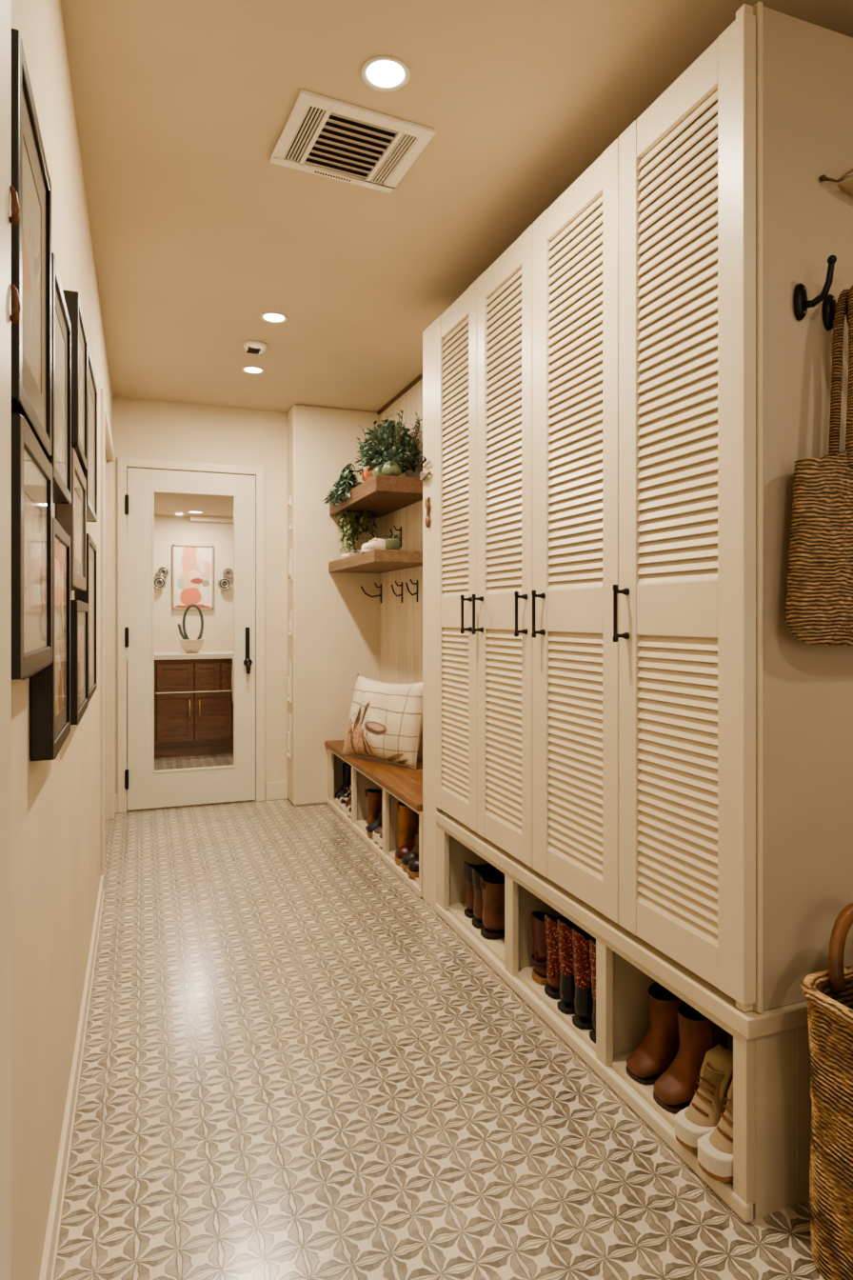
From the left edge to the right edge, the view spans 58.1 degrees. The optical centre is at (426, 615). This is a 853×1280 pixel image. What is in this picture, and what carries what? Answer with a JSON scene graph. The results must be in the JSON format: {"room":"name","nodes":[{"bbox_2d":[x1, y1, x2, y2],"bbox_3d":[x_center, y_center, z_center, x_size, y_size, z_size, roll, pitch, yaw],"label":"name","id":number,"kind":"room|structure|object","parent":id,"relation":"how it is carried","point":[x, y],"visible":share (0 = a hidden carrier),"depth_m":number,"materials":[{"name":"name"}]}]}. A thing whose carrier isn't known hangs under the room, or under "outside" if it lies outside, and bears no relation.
{"room":"mudroom","nodes":[
{"label":"mudroom","id":0,"kind":"room"},
{"bbox_2d":[11,0,112,1279],"bbox_3d":[-1.093,-0.065,2.314,0.120,2.444,9.500,0,0,-20],"label":"wall","id":1,"kind":"structure","parent":0,"point":[56,804],"depth_m":1.49,"materials":[{"name":"paint"}]},
{"bbox_2d":[0,0,11,1279],"bbox_3d":[-0.432,-0.065,0.753,0.030,2.444,0.112,0,0,-20],"label":"trim","id":2,"kind":"structure","parent":1,"relation":"attached to","point":[5,5],"depth_m":0.76,"materials":[{"name":"paint"}]},
{"bbox_2d":[8,185,19,226],"bbox_3d":[-0.431,-0.427,0.801,0.012,0.043,0.011,0,0,-20],"label":"wooden peg","id":3,"kind":"object","parent":1,"relation":"attached to","point":[13,219],"visible":1,"depth_m":0.80,"materials":[{"name":"wood"}]},
{"bbox_2d":[9,283,20,324],"bbox_3d":[-0.433,-0.327,0.806,0.012,0.043,0.011,0,0,-20],"label":"wooden peg","id":4,"kind":"object","parent":1,"relation":"attached to","point":[14,317],"visible":1,"depth_m":0.81,"materials":[{"name":"wood"}]},
{"bbox_2d":[11,28,51,456],"bbox_3d":[-0.518,-0.441,0.990,0.032,0.410,0.327,0,0,-20],"label":"picture frame","id":5,"kind":"object","parent":1,"relation":"attached to","point":[30,177],"visible":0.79,"depth_m":0.97,"materials":[{"name":"black wood"}]},
{"bbox_2d":[22,138,40,391],"bbox_3d":[-0.520,-0.441,0.989,0.021,0.261,0.183,0,0,-20],"label":"print","id":6,"kind":"object","parent":5,"relation":"attached to","point":[31,195],"depth_m":0.99},
{"bbox_2d":[11,412,52,679],"bbox_3d":[-0.522,-0.077,1.001,0.032,0.301,0.331,0,0,-20],"label":"picture frame","id":7,"kind":"object","parent":1,"relation":"attached to","point":[31,470],"visible":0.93,"depth_m":0.96,"materials":[{"name":"black wood"}]},
{"bbox_2d":[24,493,41,612],"bbox_3d":[-0.524,-0.077,1.001,0.021,0.144,0.179,0,0,-20],"label":"print","id":8,"kind":"object","parent":7,"relation":"attached to","point":[32,502],"depth_m":1.00},
{"bbox_2d":[30,517,70,760],"bbox_3d":[-0.636,0.035,1.307,0.032,0.374,0.306,0,0,-20],"label":"picture frame","id":9,"kind":"object","parent":1,"relation":"attached to","point":[50,686],"visible":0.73,"depth_m":1.27,"materials":[{"name":"black wood"}]},
{"bbox_2d":[55,558,63,716],"bbox_3d":[-0.638,0.035,1.307,0.021,0.261,0.198,0,0,-20],"label":"print","id":10,"kind":"object","parent":9,"relation":"attached to","point":[59,562],"depth_m":1.33},
{"bbox_2d":[46,252,71,503],"bbox_3d":[-0.639,-0.384,1.315,0.032,0.347,0.319,0,0,-20],"label":"picture frame","id":11,"kind":"object","parent":1,"relation":"attached to","point":[60,458],"visible":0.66,"depth_m":1.34,"materials":[{"name":"black wood"}]},
{"bbox_2d":[55,310,64,469],"bbox_3d":[-0.641,-0.384,1.315,0.021,0.238,0.215,0,0,-20],"label":"print","id":12,"kind":"object","parent":11,"relation":"attached to","point":[59,329],"depth_m":1.33},
{"bbox_2d":[55,447,86,590],"bbox_3d":[-0.779,-0.196,1.691,0.032,0.275,0.388,0,0,-20],"label":"picture frame","id":13,"kind":"object","parent":1,"relation":"attached to","point":[71,517],"visible":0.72,"depth_m":1.66,"materials":[{"name":"black wood"}]},
{"bbox_2d":[74,489,81,562],"bbox_3d":[-0.780,-0.196,1.690,0.021,0.146,0.264,0,0,-20],"label":"print","id":14,"kind":"object","parent":13,"relation":"attached to","point":[77,493],"depth_m":1.71},
{"bbox_2d":[38,875,104,1279],"bbox_3d":[-0.912,1.123,2.019,0.019,0.075,2.560,0,0,-20],"label":"baseboard","id":15,"kind":"structure","parent":1,"relation":"attached to","point":[48,1265],"depth_m":1.68,"materials":[{"name":"paint"}]},
{"bbox_2d":[62,289,87,469],"bbox_3d":[-0.807,-0.525,1.766,0.032,0.330,0.303,0,0,-20],"label":"picture frame","id":16,"kind":"object","parent":1,"relation":"attached to","point":[79,339],"visible":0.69,"depth_m":1.65,"materials":[{"name":"black wood"}]},
{"bbox_2d":[79,338,82,440],"bbox_3d":[-0.808,-0.525,1.766,0.021,0.221,0.199,0,0,-20],"label":"print","id":17,"kind":"object","parent":16,"relation":"attached to","point":[80,339],"depth_m":1.79},
{"bbox_2d":[70,600,88,725],"bbox_3d":[-0.809,0.099,1.773,0.032,0.265,0.363,0,0,-20],"label":"picture frame","id":18,"kind":"object","parent":1,"relation":"attached to","point":[79,610],"visible":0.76,"depth_m":1.72,"materials":[{"name":"black wood"}]},
{"bbox_2d":[78,625,83,693],"bbox_3d":[-0.811,0.099,1.772,0.021,0.152,0.255,0,0,-20],"label":"print","id":19,"kind":"object","parent":18,"relation":"attached to","point":[80,628],"depth_m":1.79},
{"bbox_2d":[75,533,96,701],"bbox_3d":[-0.940,0.005,2.126,0.032,0.433,0.370,0,0,-20],"label":"picture frame","id":20,"kind":"object","parent":1,"relation":"attached to","point":[89,596],"visible":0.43,"depth_m":2.16,"materials":[{"name":"black wood"}]},
{"bbox_2d":[89,558,93,677],"bbox_3d":[-0.942,0.005,2.125,0.021,0.328,0.270,0,0,-20],"label":"print","id":21,"kind":"object","parent":20,"relation":"attached to","point":[90,559],"depth_m":2.17},
{"bbox_2d":[81,341,97,521],"bbox_3d":[-0.940,-0.485,2.124,0.032,0.410,0.436,0,0,-20],"label":"picture frame","id":22,"kind":"object","parent":1,"relation":"attached to","point":[90,474],"visible":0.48,"depth_m":2.18,"materials":[{"name":"black wood"}]},
{"bbox_2d":[88,386,93,494],"bbox_3d":[-0.941,-0.485,2.123,0.021,0.269,0.300,0,0,-20],"label":"print","id":23,"kind":"object","parent":22,"relation":"attached to","point":[90,397],"depth_m":2.16},
{"bbox_2d":[104,453,106,826],"bbox_3d":[-1.630,0.135,3.811,0.035,2.035,1.160,0,0,-20],"label":"door","id":24,"kind":"structure","parent":1,"relation":"in","point":[105,453],"depth_m":4.19,"materials":[{"name":"paint"}]},
{"bbox_2d":[100,388,114,889],"bbox_3d":[-1.584,0.101,3.828,0.014,2.113,1.300,0,0,-20],"label":"trim","id":25,"kind":"structure","parent":1,"relation":"attached to","point":[105,420],"depth_m":3.22,"materials":[{"name":"paint"}]},
{"bbox_2d":[126,515,233,751],"bbox_3d":[-1.855,-0.043,6.885,1.880,2.400,0.100,0,0,-20],"label":"wall","id":26,"kind":"structure","parent":0,"point":[170,530],"depth_m":6.75,"materials":[{"name":"paint"}]},
{"bbox_2d":[154,566,168,589],"bbox_3d":[-2.295,-0.326,6.632,0.134,0.196,0.070,0,0,-20],"label":"wall sconce","id":27,"kind":"object","parent":26,"relation":"attached to","point":[160,582],"visible":0.94,"depth_m":6.61,"materials":[{"name":"grey metal"}]},
{"bbox_2d":[172,544,213,609],"bbox_3d":[-2.049,-0.336,6.744,0.344,0.562,0.030,0,0,-20],"label":"picture frame","id":28,"kind":"object","parent":26,"relation":"attached to","point":[192,566],"visible":1,"depth_m":6.74,"materials":[{"name":"paper"}]},
{"bbox_2d":[189,515,233,522],"bbox_3d":[-1.548,-0.851,6.893,1.100,0.045,0.100,0,0,-20],"label":"trim","id":29,"kind":"structure","parent":26,"relation":"attached to","point":[192,518],"depth_m":6.73,"materials":[{"name":"paint"}]},
{"bbox_2d":[218,567,233,590],"bbox_3d":[-1.784,-0.326,6.822,0.134,0.196,0.070,0,0,-20],"label":"wall sconce","id":30,"kind":"object","parent":26,"relation":"attached to","point":[224,583],"visible":1,"depth_m":6.80,"materials":[{"name":"grey metal"}]},
{"bbox_2d":[126,469,233,517],"bbox_3d":[-1.478,-0.933,5.873,1.880,0.120,2.060,0,0,-20],"label":"ceiling","id":31,"kind":"structure","parent":0,"point":[165,503],"depth_m":6.02,"materials":[{"name":"paint"}]},
{"bbox_2d":[179,639,204,653],"bbox_3d":[-1.966,0.255,6.438,0.200,0.115,0.200,0,0,-20],"label":"plant pot","id":32,"kind":"object","parent":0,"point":[190,646],"depth_m":6.37,"materials":[{"name":"ceramic"}]},
{"bbox_2d":[112,396,287,794],"bbox_3d":[-1.375,-0.065,4.748,1.046,2.444,0.120,0,0,-20],"label":"wall","id":33,"kind":"structure","parent":0,"point":[144,429],"depth_m":4.79,"materials":[{"name":"paint"}]},
{"bbox_2d":[124,467,255,810],"bbox_3d":[-1.420,0.137,4.651,0.755,2.020,0.099,0,0,-20],"label":"door","id":34,"kind":"structure","parent":33,"relation":"in","point":[148,788],"depth_m":4.62,"materials":[{"name":"paint"}]},
{"bbox_2d":[117,457,265,813],"bbox_3d":[-1.417,0.111,4.670,0.858,2.092,0.038,0,0,-20],"label":"trim","id":35,"kind":"structure","parent":33,"relation":"attached to","point":[123,463],"depth_m":4.64,"materials":[{"name":"paint"}]},
{"bbox_2d":[114,780,287,813],"bbox_3d":[-1.361,1.102,4.682,1.026,0.110,0.014,0,0,-20],"label":"baseboard","id":36,"kind":"structure","parent":33,"relation":"attached to","point":[274,790],"depth_m":4.83,"materials":[{"name":"paint"}]},
{"bbox_2d":[287,403,379,805],"bbox_3d":[0.134,-0.065,5.192,2.132,2.444,0.340,0,0,-20],"label":"wall","id":37,"kind":"structure","parent":0,"point":[334,638],"depth_m":4.73,"materials":[{"name":"paint"}]},
{"bbox_2d":[286,713,291,759],"bbox_3d":[-0.832,0.734,4.702,0.020,0.268,0.129,0,0,-20],"label":"switch plate","id":38,"kind":"object","parent":37,"relation":"attached to","point":[289,732],"visible":1,"depth_m":4.70,"materials":[{"name":"white plastic"}]},
{"bbox_2d":[286,660,291,702],"bbox_3d":[-0.832,0.400,4.702,0.020,0.255,0.129,0,0,-20],"label":"switch plate","id":39,"kind":"object","parent":37,"relation":"attached to","point":[289,678],"visible":1,"depth_m":4.70,"materials":[{"name":"white plastic"}]},
{"bbox_2d":[288,549,292,579],"bbox_3d":[-0.840,-0.313,4.723,0.020,0.190,0.055,0,0,-20],"label":"switch plate","id":40,"kind":"object","parent":37,"relation":"attached to","point":[290,550],"visible":1,"depth_m":4.71,"materials":[{"name":"white plastic"}]},
{"bbox_2d":[288,611,292,635],"bbox_3d":[-0.840,0.047,4.723,0.020,0.150,0.055,0,0,-20],"label":"switch plate","id":41,"kind":"object","parent":37,"relation":"attached to","point":[290,612],"visible":1,"depth_m":4.71,"materials":[{"name":"white plastic"}]},
{"bbox_2d":[379,378,422,759],"bbox_3d":[0.135,-0.065,4.115,0.300,2.444,1.680,0,0,-20],"label":"wall","id":42,"kind":"structure","parent":0,"point":[400,624],"depth_m":4.39,"materials":[{"name":"beige wood"}]},
{"bbox_2d":[328,549,422,573],"bbox_3d":[-0.279,-0.298,4.328,0.326,0.063,0.989,0,0,-20],"label":"floating shelf","id":43,"kind":"object","parent":42,"relation":"attached to","point":[374,561],"visible":0.8,"depth_m":4.00,"materials":[{"name":"brown wood"}]},
{"bbox_2d":[340,548,361,559],"bbox_3d":[-0.445,-0.366,4.566,0.130,0.070,0.063,0,0,-5],"label":"shoe","id":44,"kind":"object","parent":43,"relation":"on","point":[351,550],"visible":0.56,"depth_m":4.55,"materials":[{"name":"white fabric"}]},
{"bbox_2d":[360,538,385,552],"bbox_3d":[-0.262,-0.369,4.027,0.170,0.078,0.070,0,0,-30],"label":"shoe","id":45,"kind":"object","parent":43,"relation":"on","point":[378,543],"visible":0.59,"depth_m":4.00,"materials":[{"name":"beige fabric"}]},
{"bbox_2d":[380,532,403,549],"bbox_3d":[-0.176,-0.378,3.908,0.142,0.094,0.107,0,0,-20],"label":"succulent pot","id":46,"kind":"object","parent":43,"relation":"on","point":[393,542],"visible":0.94,"depth_m":3.88,"materials":[{"name":"green ceramic"}]},
{"bbox_2d":[329,475,422,518],"bbox_3d":[-0.275,-0.657,4.325,0.320,0.081,0.999,0,0,-20],"label":"floating shelf","id":47,"kind":"object","parent":42,"relation":"attached to","point":[382,495],"visible":0.69,"depth_m":4.05,"materials":[{"name":"brown wood"}]},
{"bbox_2d":[322,462,361,506],"bbox_3d":[-0.465,-0.748,4.441,0.221,0.242,0.448,0,0,-20],"label":"trailing plant","id":48,"kind":"object","parent":47,"relation":"on","point":[348,481],"visible":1,"depth_m":4.39,"materials":[{"name":"green plant"}]},
{"bbox_2d":[336,510,379,553],"bbox_3d":[-0.412,-0.491,4.592,0.256,0.267,0.257,0,0,-8],"label":"vine","id":49,"kind":"object","parent":47,"relation":"hanging from","point":[354,520],"visible":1,"depth_m":4.53,"materials":[{"name":"green plant"}]},
{"bbox_2d":[372,450,391,476],"bbox_3d":[-0.205,-0.780,4.028,0.154,0.164,0.177,0,0,-3],"label":"succulent pot","id":50,"kind":"object","parent":47,"relation":"on","point":[376,471],"visible":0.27,"depth_m":3.98,"materials":[{"name":"green ceramic"}]},
{"bbox_2d":[354,409,422,481],"bbox_3d":[-0.200,-0.879,4.151,0.363,0.362,0.711,0,0,-22],"label":"potted plant","id":51,"kind":"object","parent":47,"relation":"on","point":[390,435],"visible":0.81,"depth_m":4.01,"materials":[{"name":"green plant"}]},
{"bbox_2d":[378,445,412,476],"bbox_3d":[-0.162,-0.778,3.908,0.152,0.161,0.181,0,0,-37],"label":"succulent pot","id":52,"kind":"object","parent":47,"relation":"on","point":[391,467],"visible":0.98,"depth_m":3.86,"materials":[{"name":"green ceramic"}]},
{"bbox_2d":[391,580,402,602],"bbox_3d":[-0.170,-0.137,4.407,0.070,0.127,0.016,0,0,-20],"label":"coat hook","id":53,"kind":"object","parent":42,"relation":"attached to","point":[401,585],"visible":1,"depth_m":4.41,"materials":[{"name":"black metal"}]},
{"bbox_2d":[377,373,422,414],"bbox_3d":[-0.013,-1.278,4.065,0.012,0.019,1.670,0,0,-20],"label":"trim","id":54,"kind":"structure","parent":42,"relation":"attached to","point":[415,381],"depth_m":4.42,"materials":[{"name":"brown wood"}]},
{"bbox_2d":[405,579,418,601],"bbox_3d":[-0.080,-0.137,4.163,0.070,0.127,0.016,0,0,-20],"label":"coat hook","id":55,"kind":"object","parent":42,"relation":"attached to","point":[416,583],"visible":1,"depth_m":4.17,"materials":[{"name":"black metal"}]},
{"bbox_2d":[54,751,827,1279],"bbox_3d":[0.407,1.217,2.925,3.600,0.120,9.600,0,0,-20],"label":"floor","id":56,"kind":"structure","parent":0,"point":[294,1067],"depth_m":1.82,"materials":[{"name":"tile"}]},
{"bbox_2d":[154,658,233,758],"bbox_3d":[-1.962,0.757,6.501,1.050,0.800,0.526,0,0,-20],"label":"vanity cabinet","id":57,"kind":"object","parent":56,"relation":"on","point":[193,706],"visible":0.64,"depth_m":6.29,"materials":[{"name":"brown wood"}]},
{"bbox_2d":[126,650,233,660],"bbox_3d":[-1.966,0.334,6.512,1.070,0.043,0.518,0,0,-20],"label":"countertop","id":58,"kind":"structure","parent":57,"relation":"on","point":[213,654],"depth_m":6.29,"materials":[{"name":"stone"}]},
{"bbox_2d":[177,603,204,653],"bbox_3d":[-1.966,0.106,6.438,0.200,0.412,0.200,0,0,25],"label":"potted cactus","id":59,"kind":"object","parent":58,"relation":"on","point":[190,646],"visible":1,"depth_m":6.41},
{"bbox_2d":[326,747,422,898],"bbox_3d":[-0.163,0.980,3.996,0.339,0.355,1.691,0,0,-20],"label":"cubby","id":60,"kind":"object","parent":56,"relation":"on","point":[360,781],"visible":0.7,"depth_m":3.95,"materials":[{"name":"paint"}]},
{"bbox_2d":[335,762,351,798],"bbox_3d":[-0.490,1.001,4.702,0.137,0.218,0.079,0,0,-20],"label":"boot","id":61,"kind":"object","parent":60,"relation":"on","point":[347,769],"visible":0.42,"depth_m":4.67,"materials":[{"name":"black leather"}]},
{"bbox_2d":[336,785,351,802],"bbox_3d":[-0.428,1.048,4.615,0.230,0.122,0.096,0,0,-20],"label":"sneaker","id":62,"kind":"object","parent":60,"relation":"on","point":[340,793],"visible":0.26,"depth_m":4.57,"materials":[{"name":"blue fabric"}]},
{"bbox_2d":[339,786,351,807],"bbox_3d":[-0.401,1.030,4.513,0.226,0.158,0.088,0,0,-20],"label":"sneaker","id":63,"kind":"object","parent":60,"relation":"on","point":[342,801],"visible":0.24,"depth_m":4.46,"materials":[{"name":"fabric"}]},
{"bbox_2d":[324,740,422,811],"bbox_3d":[-0.168,0.785,3.994,0.351,0.031,1.691,0,0,-20],"label":"seat","id":64,"kind":"object","parent":60,"relation":"on","point":[406,783],"visible":0.46,"depth_m":3.74,"materials":[{"name":"brown wood"}]},
{"bbox_2d":[341,673,422,769],"bbox_3d":[-0.225,0.547,4.088,0.206,0.443,0.594,0,0,-44],"label":"throw pillow","id":65,"kind":"object","parent":64,"relation":"on","point":[385,723],"visible":0.94,"depth_m":3.98,"materials":[{"name":"fabric"}]},
{"bbox_2d":[364,788,382,830],"bbox_3d":[-0.237,1.003,4.006,0.173,0.212,0.096,0,0,-22],"label":"boot","id":66,"kind":"object","parent":60,"relation":"on","point":[374,797],"visible":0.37,"depth_m":3.96,"materials":[{"name":"brown leather"}]},
{"bbox_2d":[366,805,382,837],"bbox_3d":[-0.202,1.037,3.920,0.206,0.144,0.084,0,0,-20],"label":"sneaker","id":67,"kind":"object","parent":60,"relation":"on","point":[378,822],"visible":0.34,"depth_m":3.88,"materials":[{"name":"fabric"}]},
{"bbox_2d":[373,825,382,841],"bbox_3d":[-0.162,1.042,3.834,0.215,0.135,0.092,0,0,-20],"label":"sneaker","id":68,"kind":"object","parent":60,"relation":"on","point":[377,831],"visible":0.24,"depth_m":3.78,"materials":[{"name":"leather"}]},
{"bbox_2d":[394,832,419,863],"bbox_3d":[-0.041,1.050,3.507,0.215,0.119,0.094,0,0,-20],"label":"loafer","id":69,"kind":"object","parent":60,"relation":"on","point":[401,850],"visible":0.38,"depth_m":3.47,"materials":[{"name":"leather"}]},
{"bbox_2d":[396,801,419,846],"bbox_3d":[-0.064,0.988,3.603,0.164,0.242,0.094,0,0,-24],"label":"boot","id":70,"kind":"object","parent":60,"relation":"on","point":[408,818],"visible":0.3,"depth_m":3.56,"materials":[{"name":"leather"}]},
{"bbox_2d":[401,836,419,869],"bbox_3d":[-0.007,1.036,3.417,0.211,0.147,0.088,0,0,-20],"label":"clog","id":71,"kind":"object","parent":60,"relation":"on","point":[413,853],"visible":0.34,"depth_m":3.37,"materials":[{"name":"black leather"}]},
{"bbox_2d":[407,857,419,877],"bbox_3d":[0.019,1.040,3.325,0.210,0.139,0.090,0,0,-20],"label":"sneaker","id":72,"kind":"object","parent":60,"relation":"on","point":[413,865],"visible":0.29,"depth_m":3.27,"materials":[{"name":"black leather"}]},
{"bbox_2d":[435,811,812,1222],"bbox_3d":[0.592,0.961,2.327,0.579,0.392,1.650,0,0,-20],"label":"cubby","id":73,"kind":"object","parent":56,"relation":"on","point":[772,1100],"visible":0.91,"depth_m":1.78,"materials":[{"name":"paint"}]},
{"bbox_2d":[463,860,498,918],"bbox_3d":[0.238,1.010,2.878,0.202,0.198,0.090,0,0,-20],"label":"boot","id":74,"kind":"object","parent":73,"relation":"on","point":[470,897],"visible":0.4,"depth_m":2.84,"materials":[{"name":"brown leather"}]},
{"bbox_2d":[471,866,504,928],"bbox_3d":[0.266,1.005,2.783,0.212,0.208,0.095,0,0,-18],"label":"boot","id":75,"kind":"object","parent":73,"relation":"on","point":[477,922],"visible":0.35,"depth_m":2.74,"materials":[{"name":"black leather"}]},
{"bbox_2d":[480,875,504,939],"bbox_3d":[0.287,1.008,2.695,0.212,0.204,0.092,0,0,-21],"label":"boot","id":76,"kind":"object","parent":73,"relation":"on","point":[492,887],"visible":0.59,"depth_m":2.64,"materials":[{"name":"brown leather"}]},
{"bbox_2d":[531,911,556,985],"bbox_3d":[0.384,1.011,2.356,0.122,0.197,0.092,0,0,-20],"label":"boot","id":77,"kind":"object","parent":73,"relation":"on","point":[539,955],"visible":0.36,"depth_m":2.32,"materials":[{"name":"leather"}]},
{"bbox_2d":[544,913,570,999],"bbox_3d":[0.449,0.993,2.284,0.207,0.234,0.090,0,0,-20],"label":"boot","id":78,"kind":"object","parent":73,"relation":"on","point":[553,973],"visible":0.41,"depth_m":2.24,"materials":[{"name":"red leather"}]},
{"bbox_2d":[557,917,583,1014],"bbox_3d":[0.471,0.981,2.196,0.207,0.257,0.080,0,0,-20],"label":"boot","id":79,"kind":"object","parent":73,"relation":"on","point":[566,1005],"visible":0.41,"depth_m":2.15,"materials":[{"name":"black leather"}]},
{"bbox_2d":[571,926,596,1029],"bbox_3d":[0.499,0.979,2.117,0.211,0.262,0.082,0,0,-19],"label":"boot","id":80,"kind":"object","parent":73,"relation":"on","point":[583,998],"visible":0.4,"depth_m":2.07,"materials":[{"name":"black leather"}]},
{"bbox_2d":[589,938,596,1043],"bbox_3d":[0.530,0.977,2.044,0.213,0.264,0.083,0,0,-22],"label":"boot","id":81,"kind":"object","parent":73,"relation":"on","point":[592,943],"visible":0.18,"depth_m":2.01,"materials":[{"name":"rubber"}]},
{"bbox_2d":[422,1,852,1013],"bbox_3d":[0.549,-0.011,2.398,0.620,2.335,1.797,0,0,-20],"label":"tall cabinet","id":82,"kind":"object","parent":73,"relation":"on","point":[620,698],"visible":1,"depth_m":1.71,"materials":[{"name":"paint"}]},
{"bbox_2d":[420,471,431,483],"bbox_3d":[-0.008,-0.560,3.093,0.021,0.044,0.109,0,0,-24],"label":"folded cloth","id":83,"kind":"object","parent":82,"relation":"hanging from","point":[423,475],"visible":1,"depth_m":3.08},
{"bbox_2d":[424,497,431,527],"bbox_3d":[0.005,-0.413,3.077,0.010,0.120,0.045,0,0,-20],"label":"tag","id":84,"kind":"object","parent":82,"relation":"hanging from","point":[427,502],"visible":1,"depth_m":3.07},
{"bbox_2d":[794,255,837,320],"bbox_3d":[0.756,-0.635,1.488,0.034,0.106,0.073,0,0,-38],"label":"coat hook","id":85,"kind":"object","parent":82,"relation":"attached to","point":[801,303],"visible":1,"depth_m":1.50,"materials":[{"name":"black metal"}]},
{"bbox_2d":[822,294,848,330],"bbox_3d":[0.824,-0.625,1.512,0.034,0.105,0.073,0,0,-30],"label":"coat hook","id":86,"kind":"object","parent":82,"relation":"attached to","point":[830,304],"visible":0.69,"depth_m":1.53,"materials":[{"name":"black metal"}]},
{"bbox_2d":[784,285,852,645],"bbox_3d":[0.854,-0.290,1.507,0.368,0.694,0.091,0,0,-20],"label":"woven bag","id":87,"kind":"object","parent":86,"relation":"hanging from","point":[819,611],"visible":1,"depth_m":1.44,"materials":[{"name":"wicker"}]},
{"bbox_2d":[820,168,852,196],"bbox_3d":[0.852,-0.872,1.535,0.131,0.070,0.055,0,0,-20],"label":"leaf sprig","id":88,"kind":"object","parent":82,"relation":"attached to","point":[847,187],"visible":1,"depth_m":1.53,"materials":[{"name":"plant"}]},
{"bbox_2d":[626,981,682,1084],"bbox_3d":[0.574,1.010,1.882,0.181,0.198,0.092,0,0,-25],"label":"boot","id":89,"kind":"object","parent":73,"relation":"on","point":[660,1046],"visible":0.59,"depth_m":1.85,"materials":[{"name":"brown leather"}]},
{"bbox_2d":[653,1000,728,1113],"bbox_3d":[0.614,1.006,1.779,0.188,0.206,0.095,0,0,-23],"label":"boot","id":90,"kind":"object","parent":73,"relation":"on","point":[674,1090],"visible":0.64,"depth_m":1.75,"materials":[{"name":"brown leather"}]},
{"bbox_2d":[675,1044,733,1152],"bbox_3d":[0.625,1.030,1.658,0.209,0.158,0.084,0,0,-29],"label":"sneaker","id":91,"kind":"object","parent":73,"relation":"on","point":[703,1115],"visible":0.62,"depth_m":1.63,"materials":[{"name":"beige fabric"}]},
{"bbox_2d":[698,1078,733,1182],"bbox_3d":[0.652,1.027,1.572,0.217,0.164,0.087,0,0,-24],"label":"sneaker","id":92,"kind":"object","parent":73,"relation":"on","point":[715,1148],"visible":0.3,"depth_m":1.53,"materials":[{"name":"leather"}]},
{"bbox_2d":[800,902,852,1279],"bbox_3d":[0.913,0.848,1.328,0.438,0.610,0.331,0,0,-20],"label":"woven basket","id":93,"kind":"object","parent":56,"relation":"on","point":[829,993],"visible":1,"depth_m":1.33,"materials":[{"name":"wicker"}]},
{"bbox_2d":[60,0,852,412],"bbox_3d":[0.826,-1.347,1.795,3.600,0.120,7.190,0,0,-20],"label":"ceiling","id":94,"kind":"structure","parent":0,"point":[182,108],"depth_m":2.17,"materials":[{"name":"paint"}]},
{"bbox_2d":[241,365,264,374],"bbox_3d":[-0.906,-1.284,4.018,0.116,0.007,0.116,0,0,-20],"label":"recessed light","id":95,"kind":"object","parent":94,"relation":"in","point":[252,370],"visible":1,"depth_m":4.01,"materials":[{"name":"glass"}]},
{"bbox_2d":[244,367,261,373],"bbox_3d":[-0.906,-1.284,4.018,0.088,0.003,0.088,0,0,-20],"label":"diffuser","id":96,"kind":"object","parent":95,"relation":"attached to","point":[247,370],"depth_m":4.01,"materials":[{"name":"white"}]},
{"bbox_2d":[243,340,266,354],"bbox_3d":[-0.813,-1.270,3.645,0.110,0.034,0.110,0,0,-20],"label":"smoke detector","id":97,"kind":"object","parent":94,"relation":"attached to","point":[256,347],"visible":1,"depth_m":3.61,"materials":[{"name":"plastic"}]},
{"bbox_2d":[246,346,260,354],"bbox_3d":[-0.820,-1.258,3.641,0.056,0.010,0.065,0,0,-20],"label":"grille","id":98,"kind":"object","parent":97,"relation":"attached to","point":[250,350],"depth_m":3.63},
{"bbox_2d":[260,311,287,323],"bbox_3d":[-0.657,-1.284,3.313,0.116,0.007,0.116,0,0,-20],"label":"recessed light","id":99,"kind":"object","parent":94,"relation":"in","point":[272,317],"visible":1,"depth_m":3.31,"materials":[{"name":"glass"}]},
{"bbox_2d":[263,313,284,321],"bbox_3d":[-0.657,-1.284,3.313,0.088,0.003,0.088,0,0,-20],"label":"diffuser","id":100,"kind":"object","parent":99,"relation":"attached to","point":[268,317],"depth_m":3.31,"materials":[{"name":"white"}]},
{"bbox_2d":[269,89,435,193],"bbox_3d":[-0.209,-1.280,2.099,0.372,0.014,0.320,0,0,-25],"label":"ceiling vent","id":101,"kind":"object","parent":94,"relation":"in","point":[322,135],"visible":1,"depth_m":2.08,"materials":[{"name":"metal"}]},
{"bbox_2d":[283,105,324,161],"bbox_3d":[-0.327,-1.281,2.044,0.039,0.008,0.250,0,0,-25],"label":"grille","id":102,"kind":"object","parent":101,"relation":"attached to","point":[310,122],"depth_m":2.04,"materials":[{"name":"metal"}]},
{"bbox_2d":[371,133,418,184],"bbox_3d":[-0.092,-1.281,2.155,0.039,0.008,0.250,0,0,-25],"label":"grille","id":103,"kind":"object","parent":101,"relation":"attached to","point":[392,161],"depth_m":2.15,"materials":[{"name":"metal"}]},
{"bbox_2d":[360,55,410,92],"bbox_3d":[-0.097,-1.284,1.823,0.116,0.007,0.116,0,0,-20],"label":"recessed light","id":104,"kind":"object","parent":94,"relation":"in","point":[386,73],"visible":1,"depth_m":1.82,"materials":[{"name":"glass"}]},
{"bbox_2d":[367,60,403,87],"bbox_3d":[-0.097,-1.284,1.823,0.088,0.003,0.088,0,0,-20],"label":"diffuser","id":105,"kind":"object","parent":104,"relation":"attached to","point":[380,73],"depth_m":1.82,"materials":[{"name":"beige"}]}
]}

